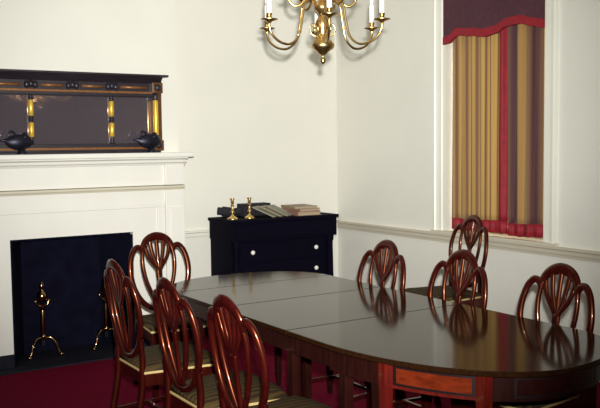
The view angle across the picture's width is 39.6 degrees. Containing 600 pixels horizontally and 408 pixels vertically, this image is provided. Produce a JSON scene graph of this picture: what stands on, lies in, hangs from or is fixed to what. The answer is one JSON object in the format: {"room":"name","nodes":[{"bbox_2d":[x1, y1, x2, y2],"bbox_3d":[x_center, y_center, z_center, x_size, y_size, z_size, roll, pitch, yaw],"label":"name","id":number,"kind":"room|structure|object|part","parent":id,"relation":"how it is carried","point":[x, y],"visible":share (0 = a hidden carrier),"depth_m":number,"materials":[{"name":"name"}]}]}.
{"room":"dining room","nodes":[
{"label":"dining room","id":0,"kind":"room"},
{"bbox_2d":[0,0,178,233],"bbox_3d":[-1.839,-0.403,6.430,1.815,3.150,0.328,-3,5,-33],"label":"wall","id":1,"kind":"structure","parent":0,"point":[102,36],"depth_m":6.37,"materials":[{"name":"paint"}]},
{"bbox_2d":[175,0,337,278],"bbox_3d":[-2.607,-0.386,6.311,7.453,3.150,0.300,-3,5,-33],"label":"wall","id":2,"kind":"structure","parent":0,"point":[258,120],"depth_m":7.49,"materials":[{"name":"paint"}]},
{"bbox_2d":[185,229,209,239],"bbox_3d":[-0.385,0.239,7.578,1.808,0.075,0.042,-3,5,-33],"label":"trim","id":3,"kind":"structure","parent":2,"relation":"attached to","point":[195,234],"depth_m":7.25,"materials":[{"name":"paint"}]},
{"bbox_2d":[0,336,599,407],"bbox_3d":[-0.160,1.470,2.656,7.453,0.100,9.278,-3,5,-33],"label":"floor","id":4,"kind":"structure","parent":0,"point":[90,384],"depth_m":5.60,"materials":[{"name":"carpet"}]},
{"bbox_2d":[0,152,193,375],"bbox_3d":[-1.763,0.396,6.395,1.890,1.562,0.543,-3,5,-33],"label":"fireplace","id":5,"kind":"object","parent":4,"relation":"on","point":[63,217],"visible":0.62,"depth_m":6.48,"materials":[{"name":"paint"}]},
{"bbox_3d":[-2.214,1.156,6.058,0.255,0.100,0.053,-3,5,-33],"label":"skirting","id":6,"kind":"part","parent":5,"relation":"part of","materials":[{"name":"stone"}]},
{"bbox_2d":[0,130,33,154],"bbox_3d":[-2.016,-0.439,5.932,0.235,0.172,0.074,-3,5,-33],"label":"lamp","id":7,"kind":"object","parent":5,"relation":"on","point":[20,142],"visible":1,"depth_m":5.92,"materials":[{"name":"metal"}]},
{"bbox_3d":[-2.016,-0.440,5.932,0.235,0.116,0.071,-3,5,-33],"label":"lamp shade","id":8,"kind":"part","parent":7,"relation":"part of","materials":[{"name":"brown metal"}]},
{"bbox_3d":[-1.968,-0.491,5.960,0.068,0.043,0.066,-3,5,-33],"label":"lid","id":9,"kind":"part","parent":7,"relation":"part of","materials":[{"name":"brown metal"}]},
{"bbox_2d":[27,281,63,359],"bbox_3d":[-2.004,0.875,6.424,0.284,0.580,0.279,-3,5,-33],"label":"andiron","id":10,"kind":"object","parent":5,"relation":"on","point":[41,296],"visible":1,"depth_m":6.35,"materials":[{"name":"brown metal"}]},
{"bbox_3d":[-2.003,1.095,6.316,0.043,0.156,0.151,3,5,41],"label":"leg","id":11,"kind":"part","parent":10,"relation":"part of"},
{"bbox_3d":[-1.889,1.089,6.389,0.151,0.156,0.043,-2,4,-17],"label":"leg","id":12,"kind":"part","parent":10,"relation":"part of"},
{"bbox_3d":[-1.735,-0.029,6.286,1.800,0.102,0.064,-3,5,-33],"label":"architrave","id":13,"kind":"part","parent":5,"relation":"part of","materials":[{"name":"paint"}]},
{"bbox_3d":[-1.703,0.548,6.315,1.478,1.065,0.022,-3,5,-33],"label":"panel moulding","id":14,"kind":"part","parent":5,"relation":"part of","materials":[{"name":"paint"}]},
{"bbox_2d":[0,69,168,154],"bbox_3d":[-1.698,-0.679,6.222,1.505,0.605,0.135,-3,5,-33],"label":"mirror","id":15,"kind":"object","parent":5,"relation":"on","point":[62,112],"visible":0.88,"depth_m":6.26,"materials":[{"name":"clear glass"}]},
{"bbox_3d":[-2.109,-0.858,5.942,0.220,0.022,0.026,-3,5,-33],"label":"gilt rod","id":16,"kind":"part","parent":15,"relation":"part of","materials":[{"name":"brown metal"}]},
{"bbox_2d":[0,95,28,143],"bbox_3d":[-2.134,-0.607,5.986,0.370,0.355,0.006,-3,5,-33],"label":"mirror glass","id":17,"kind":"object","parent":15,"relation":"on","point":[14,109],"depth_m":6.02,"materials":[{"name":"mirror"}]},
{"bbox_3d":[-1.825,-0.874,6.124,0.155,0.022,0.026,-3,5,-33],"label":"gilt rod","id":18,"kind":"part","parent":15,"relation":"part of","materials":[{"name":"brown metal"}]},
{"bbox_2d":[32,95,109,143],"bbox_3d":[-1.714,-0.630,6.255,0.590,0.355,0.006,-3,5,-33],"label":"mirror glass","id":19,"kind":"object","parent":15,"relation":"on","point":[57,119],"depth_m":6.25,"materials":[{"name":"mirror"}]},
{"bbox_3d":[-1.694,-0.413,6.235,1.280,0.018,0.012,-3,5,-33],"label":"bead moulding","id":20,"kind":"part","parent":15,"relation":"part of","materials":[{"name":"wood"}]},
{"bbox_3d":[-1.699,-0.842,6.204,1.280,0.018,0.010,-3,5,-33],"label":"bead moulding","id":21,"kind":"part","parent":15,"relation":"part of","materials":[{"name":"wood"}]},
{"bbox_3d":[-1.704,-0.414,6.250,1.400,0.071,0.049,-3,5,-33],"label":"rail","id":22,"kind":"part","parent":15,"relation":"part of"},
{"bbox_3d":[-1.701,-0.948,6.204,1.505,0.066,0.135,-3,5,-33],"label":"cornice","id":23,"kind":"part","parent":15,"relation":"part of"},
{"bbox_3d":[-1.568,-0.889,6.289,0.155,0.022,0.026,-3,5,-33],"label":"gilt rod","id":24,"kind":"part","parent":15,"relation":"part of","materials":[{"name":"brown metal"}]},
{"bbox_2d":[113,97,152,142],"bbox_3d":[-1.297,-0.654,6.522,0.360,0.355,0.006,-3,5,-33],"label":"mirror glass","id":25,"kind":"object","parent":15,"relation":"on","point":[131,115],"depth_m":6.51,"materials":[{"name":"mirror"}]},
{"bbox_3d":[-1.291,-0.904,6.467,0.215,0.022,0.026,-3,5,-33],"label":"gilt rod","id":26,"kind":"part","parent":15,"relation":"part of","materials":[{"name":"brown metal"}]},
{"bbox_3d":[-1.702,-0.307,6.237,1.830,0.062,0.145,-3,5,-33],"label":"bed moulding","id":27,"kind":"part","parent":5,"relation":"part of","materials":[{"name":"paint"}]},
{"bbox_2d":[0,152,193,159],"bbox_3d":[-1.690,-0.356,6.215,1.890,0.038,0.199,-3,5,-33],"label":"shelf","id":28,"kind":"object","parent":5,"relation":"attached to","point":[156,155],"depth_m":6.27,"materials":[{"name":"paint"}]},
{"bbox_2d":[91,277,112,350],"bbox_3d":[-1.583,0.852,6.693,0.284,0.580,0.279,-3,5,-33],"label":"andiron","id":29,"kind":"object","parent":5,"relation":"on","point":[104,332],"visible":0.66,"depth_m":6.62,"materials":[{"name":"brown metal"}]},
{"bbox_3d":[-1.582,1.072,6.585,0.043,0.156,0.151,3,5,41],"label":"leg","id":30,"kind":"part","parent":29,"relation":"part of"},
{"bbox_2d":[133,130,161,152],"bbox_3d":[-1.183,-0.486,6.466,0.235,0.172,0.074,-3,5,-33],"label":"lamp","id":31,"kind":"object","parent":5,"relation":"on","point":[149,141],"visible":1,"depth_m":6.45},
{"bbox_3d":[-1.183,-0.487,6.465,0.235,0.116,0.071,-3,5,-33],"label":"lamp shade","id":32,"kind":"part","parent":31,"relation":"part of","materials":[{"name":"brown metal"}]},
{"bbox_3d":[-1.209,1.099,6.702,0.255,0.100,0.053,-3,5,-33],"label":"skirting","id":33,"kind":"part","parent":5,"relation":"part of","materials":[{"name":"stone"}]},
{"bbox_2d":[104,259,214,407],"bbox_3d":[-0.757,0.786,4.517,0.538,1.027,0.507,-3,5,-33],"label":"dining chair","id":34,"kind":"object","parent":4,"relation":"on","point":[142,364],"visible":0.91,"depth_m":4.38,"materials":[{"name":"brown wood"}]},
{"bbox_3d":[-1.030,0.989,4.564,0.108,0.623,0.042,-3,5,-33],"label":"leg","id":35,"kind":"part","parent":34,"relation":"part of","materials":[{"name":"brown wood"}]},
{"bbox_3d":[-0.928,0.661,4.399,0.051,0.273,0.052,-3,5,-33],"label":"splat stem","id":36,"kind":"part","parent":34,"relation":"part of","materials":[{"name":"brown wood"}]},
{"bbox_3d":[-0.936,0.588,4.389,0.081,0.460,0.457,-3,5,-33],"label":"frame","id":37,"kind":"part","parent":34,"relation":"part of","materials":[{"name":"brown wood"}]},
{"bbox_3d":[-0.839,1.007,4.268,0.108,0.623,0.042,-3,5,-33],"label":"leg","id":38,"kind":"part","parent":34,"relation":"part of","materials":[{"name":"brown wood"}]},
{"bbox_3d":[-0.717,0.847,4.547,0.443,0.013,0.507,-3,5,-33],"label":"seat trim","id":39,"kind":"part","parent":34,"relation":"part of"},
{"bbox_3d":[-0.716,0.886,4.549,0.435,0.065,0.499,-3,5,-33],"label":"seat rail","id":40,"kind":"part","parent":34,"relation":"part of","materials":[{"name":"brown wood"}]},
{"bbox_2d":[120,341,212,371],"bbox_3d":[-0.717,0.821,4.545,0.439,0.039,0.504,-3,5,-33],"label":"seat cushion","id":41,"kind":"object","parent":34,"relation":"on","point":[153,362],"depth_m":4.41,"materials":[{"name":"fabric"}]},
{"bbox_2d":[128,232,222,401],"bbox_3d":[-0.842,0.717,5.524,0.507,1.027,0.538,-3,5,-33],"label":"dining chair","id":42,"kind":"object","parent":4,"relation":"on","point":[150,333],"visible":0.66,"depth_m":5.62,"materials":[{"name":"brown wood"}]},
{"bbox_3d":[-1.103,0.915,5.622,0.042,0.623,0.108,-3,5,-33],"label":"leg","id":43,"kind":"part","parent":42,"relation":"part of","materials":[{"name":"brown wood"}]},
{"bbox_3d":[-0.912,1.028,5.242,0.044,0.440,0.044,-3,5,-33],"label":"leg","id":44,"kind":"part","parent":42,"relation":"part of","materials":[{"name":"brown wood"}]},
{"bbox_3d":[-0.952,0.572,5.683,0.052,0.273,0.051,-3,5,-33],"label":"splat stem","id":45,"kind":"part","parent":42,"relation":"part of","materials":[{"name":"brown wood"}]},
{"bbox_3d":[-0.958,0.498,5.685,0.457,0.460,0.081,-3,5,-33],"label":"frame","id":46,"kind":"part","parent":42,"relation":"part of","materials":[{"name":"brown wood"}]},
{"bbox_3d":[-0.815,0.782,5.489,0.507,0.013,0.443,-3,5,-33],"label":"seat trim","id":47,"kind":"part","parent":42,"relation":"part of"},
{"bbox_2d":[135,313,206,331],"bbox_3d":[-0.816,0.756,5.487,0.504,0.039,0.439,-3,5,-33],"label":"seat cushion","id":48,"kind":"object","parent":42,"relation":"on","point":[149,324],"depth_m":5.33,"materials":[{"name":"fabric"}]},
{"bbox_3d":[-0.815,0.821,5.491,0.499,0.065,0.435,-3,5,-33],"label":"seat rail","id":49,"kind":"part","parent":42,"relation":"part of","materials":[{"name":"brown wood"}]},
{"bbox_3d":[-0.532,1.006,5.486,0.044,0.440,0.044,-3,5,-33],"label":"leg","id":50,"kind":"part","parent":42,"relation":"part of","materials":[{"name":"brown wood"}]},
{"bbox_2d":[152,277,287,407],"bbox_3d":[-0.383,0.826,3.890,0.538,1.027,0.507,-3,5,-33],"label":"dining chair","id":51,"kind":"object","parent":4,"relation":"on","point":[200,391],"visible":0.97,"depth_m":3.76,"materials":[{"name":"brown wood"}]},
{"bbox_3d":[-0.656,1.028,3.937,0.108,0.623,0.042,-3,5,-33],"label":"leg","id":52,"kind":"part","parent":51,"relation":"part of","materials":[{"name":"brown wood"}]},
{"bbox_3d":[-0.554,0.700,3.773,0.051,0.273,0.052,-3,5,-33],"label":"splat stem","id":53,"kind":"part","parent":51,"relation":"part of","materials":[{"name":"brown wood"}]},
{"bbox_3d":[-0.562,0.628,3.763,0.081,0.460,0.457,-3,5,-33],"label":"frame","id":54,"kind":"part","parent":51,"relation":"part of","materials":[{"name":"brown wood"}]},
{"bbox_3d":[-0.465,1.047,3.642,0.108,0.623,0.042,-3,5,-33],"label":"leg","id":55,"kind":"part","parent":51,"relation":"part of","materials":[{"name":"brown wood"}]},
{"bbox_3d":[-0.342,0.925,3.923,0.435,0.065,0.499,-3,5,-33],"label":"seat rail","id":56,"kind":"part","parent":51,"relation":"part of","materials":[{"name":"brown wood"}]},
{"bbox_3d":[-0.343,0.886,3.920,0.443,0.013,0.507,-3,5,-33],"label":"seat trim","id":57,"kind":"part","parent":51,"relation":"part of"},
{"bbox_2d":[170,370,287,407],"bbox_3d":[-0.343,0.860,3.919,0.439,0.039,0.504,-3,5,-33],"label":"seat cushion","id":58,"kind":"object","parent":51,"relation":"on","point":[211,398],"depth_m":3.80,"materials":[{"name":"fabric"}]},
{"bbox_2d":[207,294,332,407],"bbox_3d":[-0.079,0.853,3.445,0.538,1.027,0.507,-3,5,-33],"label":"dining chair","id":59,"kind":"object","parent":4,"relation":"on","point":[219,322],"visible":1,"depth_m":3.31,"materials":[{"name":"brown wood"}]},
{"bbox_3d":[-0.351,1.056,3.492,0.108,0.623,0.042,-3,5,-33],"label":"leg","id":60,"kind":"part","parent":59,"relation":"part of","materials":[{"name":"brown wood"}]},
{"bbox_3d":[-0.249,0.728,3.328,0.051,0.273,0.052,-3,5,-33],"label":"splat stem","id":61,"kind":"part","parent":59,"relation":"part of","materials":[{"name":"brown wood"}]},
{"bbox_3d":[-0.257,0.655,3.318,0.081,0.460,0.457,-3,5,-33],"label":"frame","id":62,"kind":"part","parent":59,"relation":"part of","materials":[{"name":"brown wood"}]},
{"bbox_2d":[248,395,332,407],"bbox_3d":[-0.038,0.888,3.473,0.439,0.039,0.504,-3,5,-33],"label":"seat cushion","id":63,"kind":"object","parent":59,"relation":"on","point":[293,401],"depth_m":3.59,"materials":[{"name":"fabric"}]},
{"bbox_2d":[208,212,338,275],"bbox_3d":[-0.222,0.595,7.411,1.087,0.985,0.450,-3,5,-33],"label":"dresser","id":64,"kind":"object","parent":4,"relation":"on","point":[262,243],"visible":0.41,"depth_m":7.21,"materials":[{"name":"black wood"}]},
{"bbox_2d":[217,206,240,216],"bbox_3d":[-0.622,0.067,7.257,0.211,0.096,0.098,-3,5,-33],"label":"roll","id":65,"kind":"object","parent":64,"relation":"on","point":[223,211],"visible":0.9,"depth_m":7.22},
{"bbox_2d":[227,198,237,219],"bbox_3d":[-0.573,0.040,7.067,0.092,0.178,0.092,-3,5,-33],"label":"candlestick","id":66,"kind":"object","parent":64,"relation":"on","point":[232,217],"visible":1,"depth_m":7.05,"materials":[{"name":"gold metal"}]},
{"bbox_3d":[-0.573,0.029,7.066,0.034,0.140,0.034,-3,5,-33],"label":"stem","id":67,"kind":"part","parent":66,"relation":"part of","materials":[{"name":"gold metal"}]},
{"bbox_2d":[244,197,254,218],"bbox_3d":[-0.434,0.032,7.156,0.092,0.178,0.092,-3,5,-33],"label":"candlestick","id":68,"kind":"object","parent":64,"relation":"on","point":[249,215],"visible":1,"depth_m":7.14,"materials":[{"name":"gold metal"}]},
{"bbox_3d":[-0.434,0.021,7.155,0.034,0.140,0.034,-3,5,-33],"label":"stem","id":69,"kind":"part","parent":68,"relation":"part of","materials":[{"name":"gold metal"}]},
{"bbox_2d":[237,202,270,216],"bbox_3d":[-0.412,0.047,7.439,0.280,0.108,0.120,-3,5,-33],"label":"box","id":70,"kind":"object","parent":64,"relation":"on","point":[244,208],"visible":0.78,"depth_m":7.37,"materials":[{"name":"black fabric"}]},
{"bbox_2d":[252,206,277,216],"bbox_3d":[-0.296,0.065,7.251,0.207,0.090,0.150,1,4,19],"label":"booklet","id":71,"kind":"object","parent":64,"relation":"on","point":[258,208],"visible":0.81,"depth_m":7.21,"materials":[{"name":"grey paper"}]},
{"bbox_2d":[259,205,284,216],"bbox_3d":[-0.236,0.060,7.296,0.207,0.090,0.150,1,4,21],"label":"booklet","id":72,"kind":"object","parent":64,"relation":"on","point":[264,207],"visible":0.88,"depth_m":7.26,"materials":[{"name":"grey paper"}]},
{"bbox_2d":[266,205,293,215],"bbox_3d":[-0.175,0.055,7.340,0.207,0.090,0.150,1,4,23],"label":"booklet","id":73,"kind":"object","parent":64,"relation":"on","point":[273,207],"visible":1,"depth_m":7.32,"materials":[{"name":"grey paper"}]},
{"bbox_3d":[-0.138,0.396,7.262,0.827,0.170,0.014,-3,5,-33],"label":"drawer","id":74,"kind":"part","parent":64,"relation":"part of","materials":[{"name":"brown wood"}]},
{"bbox_3d":[-0.136,0.581,7.275,0.827,0.170,0.014,-3,5,-33],"label":"drawer","id":75,"kind":"part","parent":64,"relation":"part of","materials":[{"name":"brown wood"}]},
{"bbox_3d":[-0.113,0.219,7.207,1.007,0.130,0.014,-3,5,-33],"label":"drawer","id":76,"kind":"part","parent":64,"relation":"part of","materials":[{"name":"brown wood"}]},
{"bbox_2d":[289,211,320,215],"bbox_3d":[0.012,0.075,7.494,0.235,0.034,0.300,-3,5,-29],"label":"book","id":77,"kind":"object","parent":64,"relation":"on","point":[293,212],"visible":0.61,"depth_m":7.36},
{"bbox_2d":[282,207,319,211],"bbox_3d":[0.009,0.045,7.496,0.225,0.026,0.280,-4,5,-36],"label":"book","id":78,"kind":"object","parent":77,"relation":"on","point":[317,208],"visible":0.7,"depth_m":7.39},
{"bbox_2d":[281,204,316,208],"bbox_3d":[-0.007,0.021,7.490,0.230,0.023,0.290,-3,4,-26],"label":"book","id":79,"kind":"object","parent":78,"relation":"on","point":[291,206],"visible":1,"depth_m":7.41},
{"bbox_2d":[301,240,407,407],"bbox_3d":[0.324,0.742,4.978,0.538,1.027,0.507,-3,5,-33],"label":"dining chair","id":80,"kind":"object","parent":4,"relation":"on","point":[383,269],"visible":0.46,"depth_m":5.07,"materials":[{"name":"brown wood"}]},
{"bbox_3d":[0.024,1.028,5.072,0.044,0.440,0.044,-3,5,-33],"label":"leg","id":81,"kind":"part","parent":80,"relation":"part of","materials":[{"name":"brown wood"}]},
{"bbox_3d":[0.497,0.523,5.077,0.081,0.460,0.457,-3,5,-33],"label":"frame","id":82,"kind":"part","parent":80,"relation":"part of","materials":[{"name":"brown wood"}]},
{"bbox_3d":[0.491,0.597,5.077,0.051,0.273,0.052,-3,5,-33],"label":"splat stem","id":83,"kind":"part","parent":80,"relation":"part of","materials":[{"name":"brown wood"}]},
{"bbox_3d":[0.601,0.942,4.959,0.108,0.623,0.042,-3,5,-33],"label":"leg","id":84,"kind":"part","parent":80,"relation":"part of","materials":[{"name":"brown wood"}]},
{"bbox_2d":[173,271,599,407],"bbox_3d":[0.267,0.919,4.381,1.100,0.750,2.850,-3,5,-33],"label":"dining table","id":85,"kind":"object","parent":4,"relation":"on","point":[388,339],"visible":0.87,"depth_m":3.72,"materials":[{"name":"brown wood"}]},
{"bbox_3d":[-0.598,0.906,4.865,0.050,0.727,0.050,-3,5,-33],"label":"leg","id":86,"kind":"part","parent":85,"relation":"part of","materials":[{"name":"brown wood"}]},
{"bbox_3d":[-0.148,0.853,5.557,0.050,0.727,0.050,-3,5,-33],"label":"leg","id":87,"kind":"part","parent":85,"relation":"part of","materials":[{"name":"brown wood"}]},
{"bbox_3d":[-0.026,0.961,3.986,0.050,0.727,0.050,-3,5,-33],"label":"leg","id":88,"kind":"part","parent":85,"relation":"part of","materials":[{"name":"brown wood"}]},
{"bbox_3d":[0.038,0.923,4.513,0.040,0.727,0.040,-3,5,-33],"label":"leg","id":89,"kind":"part","parent":85,"relation":"part of","materials":[{"name":"brown wood"}]},
{"bbox_3d":[0.190,0.862,5.370,0.050,0.727,0.050,-3,5,-33],"label":"leg","id":90,"kind":"part","parent":85,"relation":"part of","materials":[{"name":"brown wood"}]},
{"bbox_3d":[0.204,0.983,3.630,0.050,0.727,0.050,-3,5,-33],"label":"leg","id":91,"kind":"part","parent":85,"relation":"part of","materials":[{"name":"brown wood"}]},
{"bbox_3d":[0.331,0.992,3.479,0.050,0.727,0.050,-3,5,-33],"label":"leg","id":92,"kind":"part","parent":85,"relation":"part of","materials":[{"name":"brown wood"}]},
{"bbox_3d":[0.351,0.998,3.398,0.044,0.727,0.044,-3,5,-33],"label":"leg","id":93,"kind":"part","parent":85,"relation":"part of","materials":[{"name":"brown wood"}]},
{"bbox_3d":[0.569,0.898,4.782,0.050,0.727,0.050,-3,5,-33],"label":"leg","id":94,"kind":"part","parent":85,"relation":"part of","materials":[{"name":"brown wood"}]},
{"bbox_3d":[0.517,0.692,3.256,0.318,0.061,0.020,2,5,31],"label":"apron panel","id":95,"kind":"part","parent":85,"relation":"part of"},
{"bbox_3d":[0.704,1.008,3.188,0.048,0.727,0.048,-3,5,-33],"label":"leg","id":96,"kind":"part","parent":85,"relation":"part of","materials":[{"name":"brown wood"}]},
{"bbox_3d":[1.012,0.688,3.228,0.419,0.061,0.054,-3,5,-28],"label":"apron panel","id":97,"kind":"part","parent":85,"relation":"part of","materials":[{"name":"brown wood"}]},
{"bbox_3d":[1.202,0.982,3.486,0.050,0.727,0.050,-3,5,-33],"label":"leg","id":98,"kind":"part","parent":85,"relation":"part of","materials":[{"name":"brown wood"}]},
{"bbox_2d":[366,249,487,407],"bbox_3d":[0.690,0.773,4.465,0.538,1.027,0.507,-3,5,-33],"label":"dining chair","id":99,"kind":"object","parent":4,"relation":"on","point":[460,285],"visible":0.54,"depth_m":4.55,"materials":[{"name":"brown wood"}]},
{"bbox_3d":[0.390,1.060,4.559,0.044,0.440,0.044,-3,5,-33],"label":"leg","id":100,"kind":"part","parent":99,"relation":"part of","materials":[{"name":"brown wood"}]},
{"bbox_3d":[0.635,1.084,4.180,0.044,0.440,0.044,-3,5,-33],"label":"leg","id":101,"kind":"part","parent":99,"relation":"part of","materials":[{"name":"brown wood"}]},
{"bbox_3d":[0.776,0.955,4.742,0.108,0.623,0.042,-3,5,-33],"label":"leg","id":102,"kind":"part","parent":99,"relation":"part of","materials":[{"name":"brown wood"}]},
{"bbox_3d":[0.864,0.555,4.564,0.081,0.460,0.457,-3,5,-33],"label":"frame","id":103,"kind":"part","parent":99,"relation":"part of","materials":[{"name":"brown wood"}]},
{"bbox_3d":[0.857,0.629,4.564,0.051,0.273,0.052,-3,5,-33],"label":"splat stem","id":104,"kind":"part","parent":99,"relation":"part of","materials":[{"name":"brown wood"}]},
{"bbox_2d":[405,215,488,307],"bbox_3d":[1.107,0.623,6.288,0.538,1.063,0.507,-3,4,-27],"label":"dining chair","id":105,"kind":"object","parent":4,"relation":"on","point":[470,238],"visible":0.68,"depth_m":6.27,"materials":[{"name":"brown wood"}]},
{"bbox_2d":[405,285,480,300],"bbox_3d":[1.065,0.663,6.269,0.439,0.040,0.504,-3,4,-27],"label":"seat cushion","id":106,"kind":"object","parent":105,"relation":"on","point":[437,290],"depth_m":6.18,"materials":[{"name":"fabric"}]},
{"bbox_3d":[1.065,0.690,6.271,0.443,0.013,0.507,-3,4,-27],"label":"seat trim","id":107,"kind":"part","parent":105,"relation":"part of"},
{"bbox_3d":[1.291,0.399,6.367,0.081,0.476,0.457,-3,4,-27],"label":"frame","id":108,"kind":"part","parent":105,"relation":"part of","materials":[{"name":"brown wood"}]},
{"bbox_3d":[1.065,0.730,6.274,0.435,0.067,0.499,-3,4,-27],"label":"seat rail","id":109,"kind":"part","parent":105,"relation":"part of","materials":[{"name":"brown wood"}]},
{"bbox_3d":[1.379,0.832,6.241,0.108,0.645,0.042,-3,4,-27],"label":"leg","id":110,"kind":"part","parent":105,"relation":"part of","materials":[{"name":"brown wood"}]},
{"bbox_2d":[451,263,594,407],"bbox_3d":[1.052,0.808,3.903,0.538,1.027,0.507,-3,5,-33],"label":"dining chair","id":111,"kind":"object","parent":4,"relation":"on","point":[557,304],"visible":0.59,"depth_m":3.95,"materials":[{"name":"brown wood"}]},
{"bbox_3d":[0.753,1.095,3.997,0.044,0.440,0.044,-3,5,-33],"label":"leg","id":112,"kind":"part","parent":111,"relation":"part of","materials":[{"name":"brown wood"}]},
{"bbox_3d":[1.014,0.912,3.885,0.435,0.065,0.499,-3,5,-33],"label":"seat rail","id":113,"kind":"part","parent":111,"relation":"part of","materials":[{"name":"brown wood"}]},
{"bbox_3d":[1.013,0.873,3.882,0.443,0.013,0.507,-3,5,-33],"label":"seat trim","id":114,"kind":"part","parent":111,"relation":"part of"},
{"bbox_2d":[497,392,579,407],"bbox_3d":[1.013,0.847,3.880,0.439,0.039,0.504,-3,5,-33],"label":"seat cushion","id":115,"kind":"object","parent":111,"relation":"on","point":[553,403],"depth_m":3.66,"materials":[{"name":"fabric"}]},
{"bbox_3d":[1.220,0.664,4.002,0.051,0.273,0.052,-3,5,-33],"label":"splat stem","id":116,"kind":"part","parent":111,"relation":"part of","materials":[{"name":"brown wood"}]},
{"bbox_3d":[1.226,0.590,4.001,0.081,0.460,0.457,-3,5,-33],"label":"frame","id":117,"kind":"part","parent":111,"relation":"part of","materials":[{"name":"brown wood"}]},
{"bbox_2d":[336,0,599,335],"bbox_3d":[2.856,-0.318,4.428,0.300,3.150,8.778,-3,5,-33],"label":"wall","id":118,"kind":"structure","parent":0,"point":[384,88],"depth_m":7.01,"materials":[{"name":"paint"}]},
{"bbox_2d":[433,0,445,229],"bbox_3d":[1.131,-0.772,6.764,0.040,2.020,0.115,-3,5,-33],"label":"trim","id":119,"kind":"structure","parent":118,"relation":"attached to","point":[439,50],"depth_m":6.77,"materials":[{"name":"paint"}]},
{"bbox_2d":[337,220,599,262],"bbox_3d":[2.720,0.426,4.387,0.042,0.075,8.778,-3,5,-33],"label":"trim","id":120,"kind":"structure","parent":118,"relation":"attached to","point":[561,252],"depth_m":6.34,"materials":[{"name":"paint"}]},
{"bbox_2d":[452,27,507,233],"bbox_3d":[1.388,-0.674,6.490,0.065,1.794,0.613,-3,5,-33],"label":"curtain","id":121,"kind":"object","parent":118,"relation":"hanging from","point":[480,64],"visible":0.84,"depth_m":6.46,"materials":[{"name":"gold fabric"}]},
{"bbox_2d":[443,0,544,44],"bbox_3d":[1.424,-1.436,6.236,0.040,0.378,1.010,-3,5,-33],"label":"valance","id":122,"kind":"object","parent":118,"relation":"attached to","point":[480,18],"visible":1,"depth_m":6.26,"materials":[{"name":"fabric"}]},
{"bbox_2d":[431,229,558,246],"bbox_3d":[1.529,0.250,6.409,0.250,0.022,1.280,-3,5,-33],"label":"trim","id":123,"kind":"structure","parent":118,"relation":"attached to","point":[493,236],"depth_m":6.21,"materials":[{"name":"paint"}]},
{"bbox_2d":[508,24,544,236],"bbox_3d":[1.659,-0.647,6.071,0.067,1.794,0.389,-3,5,-33],"label":"curtain","id":124,"kind":"object","parent":118,"relation":"hanging from","point":[526,44],"visible":0.9,"depth_m":6.08,"materials":[{"name":"gold fabric"}]},
{"bbox_2d":[543,0,559,243],"bbox_3d":[1.744,-0.713,5.812,0.040,2.020,0.115,-3,5,-33],"label":"trim","id":125,"kind":"structure","parent":118,"relation":"attached to","point":[551,84],"depth_m":5.81,"materials":[{"name":"paint"}]},
{"bbox_3d":[-0.198,-1.772,2.429,7.453,0.100,9.278,-3,5,-33],"label":"ceiling","id":126,"kind":"structure","parent":0,"visible":0},
{"bbox_2d":[259,0,390,63],"bbox_3d":[0.113,-1.287,4.266,0.734,1.129,0.654,-3,5,-33],"label":"chandelier","id":127,"kind":"object","parent":126,"relation":"hanging from","point":[323,9],"visible":1,"depth_m":4.25,"materials":[{"name":"gold metal"}]},
{"bbox_2d":[266,0,271,12],"bbox_3d":[-0.153,-0.988,4.105,0.025,0.097,0.025,-3,5,-33],"label":"candle","id":128,"kind":"object","parent":127,"relation":"on","point":[269,3],"depth_m":4.10,"materials":[{"name":"wax"}]},
{"bbox_3d":[-0.040,-0.936,4.368,0.170,0.253,0.270,-3,5,-33],"label":"arm","id":129,"kind":"part","parent":127,"relation":"part of","materials":[{"name":"gold metal"}]},
{"bbox_3d":[-0.028,-0.924,4.194,0.313,0.253,0.019,-3,5,-33],"label":"arm","id":130,"kind":"part","parent":127,"relation":"part of","materials":[{"name":"gold metal"}]},
{"bbox_3d":[0.011,-1.069,4.269,0.153,0.119,0.013,-1,4,-7],"label":"arm","id":131,"kind":"part","parent":127,"relation":"part of","materials":[{"name":"gold metal"}]},
{"bbox_3d":[0.052,-1.076,4.365,0.012,0.119,0.153,-4,5,-37],"label":"arm","id":132,"kind":"part","parent":127,"relation":"part of","materials":[{"name":"gold metal"}]},
{"bbox_3d":[0.116,-1.013,4.285,0.122,0.580,0.122,-3,5,-33],"label":"stem","id":133,"kind":"part","parent":127,"relation":"part of","materials":[{"name":"gold metal"}]},
{"bbox_3d":[0.129,-0.921,4.117,0.013,0.253,0.313,-1,4,-4],"label":"arm","id":134,"kind":"part","parent":127,"relation":"part of","materials":[{"name":"gold metal"}]},
{"bbox_2d":[327,0,331,6],"bbox_3d":[0.139,-0.981,3.964,0.025,0.097,0.025,-3,5,-33],"label":"candle","id":135,"kind":"object","parent":127,"relation":"on","point":[329,2],"depth_m":3.95,"materials":[{"name":"wax"}]},
{"bbox_3d":[0.219,-1.073,4.294,0.153,0.119,0.013,-1,4,-7],"label":"arm","id":136,"kind":"part","parent":127,"relation":"part of","materials":[{"name":"gold metal"}]},
{"bbox_3d":[0.261,-0.941,4.388,0.313,0.253,0.019,-3,5,-33],"label":"arm","id":137,"kind":"part","parent":127,"relation":"part of","materials":[{"name":"gold metal"}]},
{"bbox_3d":[0.273,-0.929,4.215,0.170,0.253,0.270,-3,5,-33],"label":"arm","id":138,"kind":"part","parent":127,"relation":"part of","materials":[{"name":"gold metal"}]},
{"bbox_2d":[369,5,373,22],"bbox_3d":[0.384,-1.019,4.467,0.025,0.097,0.025,-3,5,-33],"label":"candle","id":139,"kind":"object","parent":127,"relation":"on","point":[371,8],"depth_m":4.46,"materials":[{"name":"wax"}]},
{"bbox_2d":[379,0,383,12],"bbox_3d":[0.407,-0.997,4.144,0.025,0.097,0.025,-3,5,-33],"label":"candle","id":140,"kind":"object","parent":127,"relation":"on","point":[381,2],"depth_m":4.13,"materials":[{"name":"wax"}]}
]}

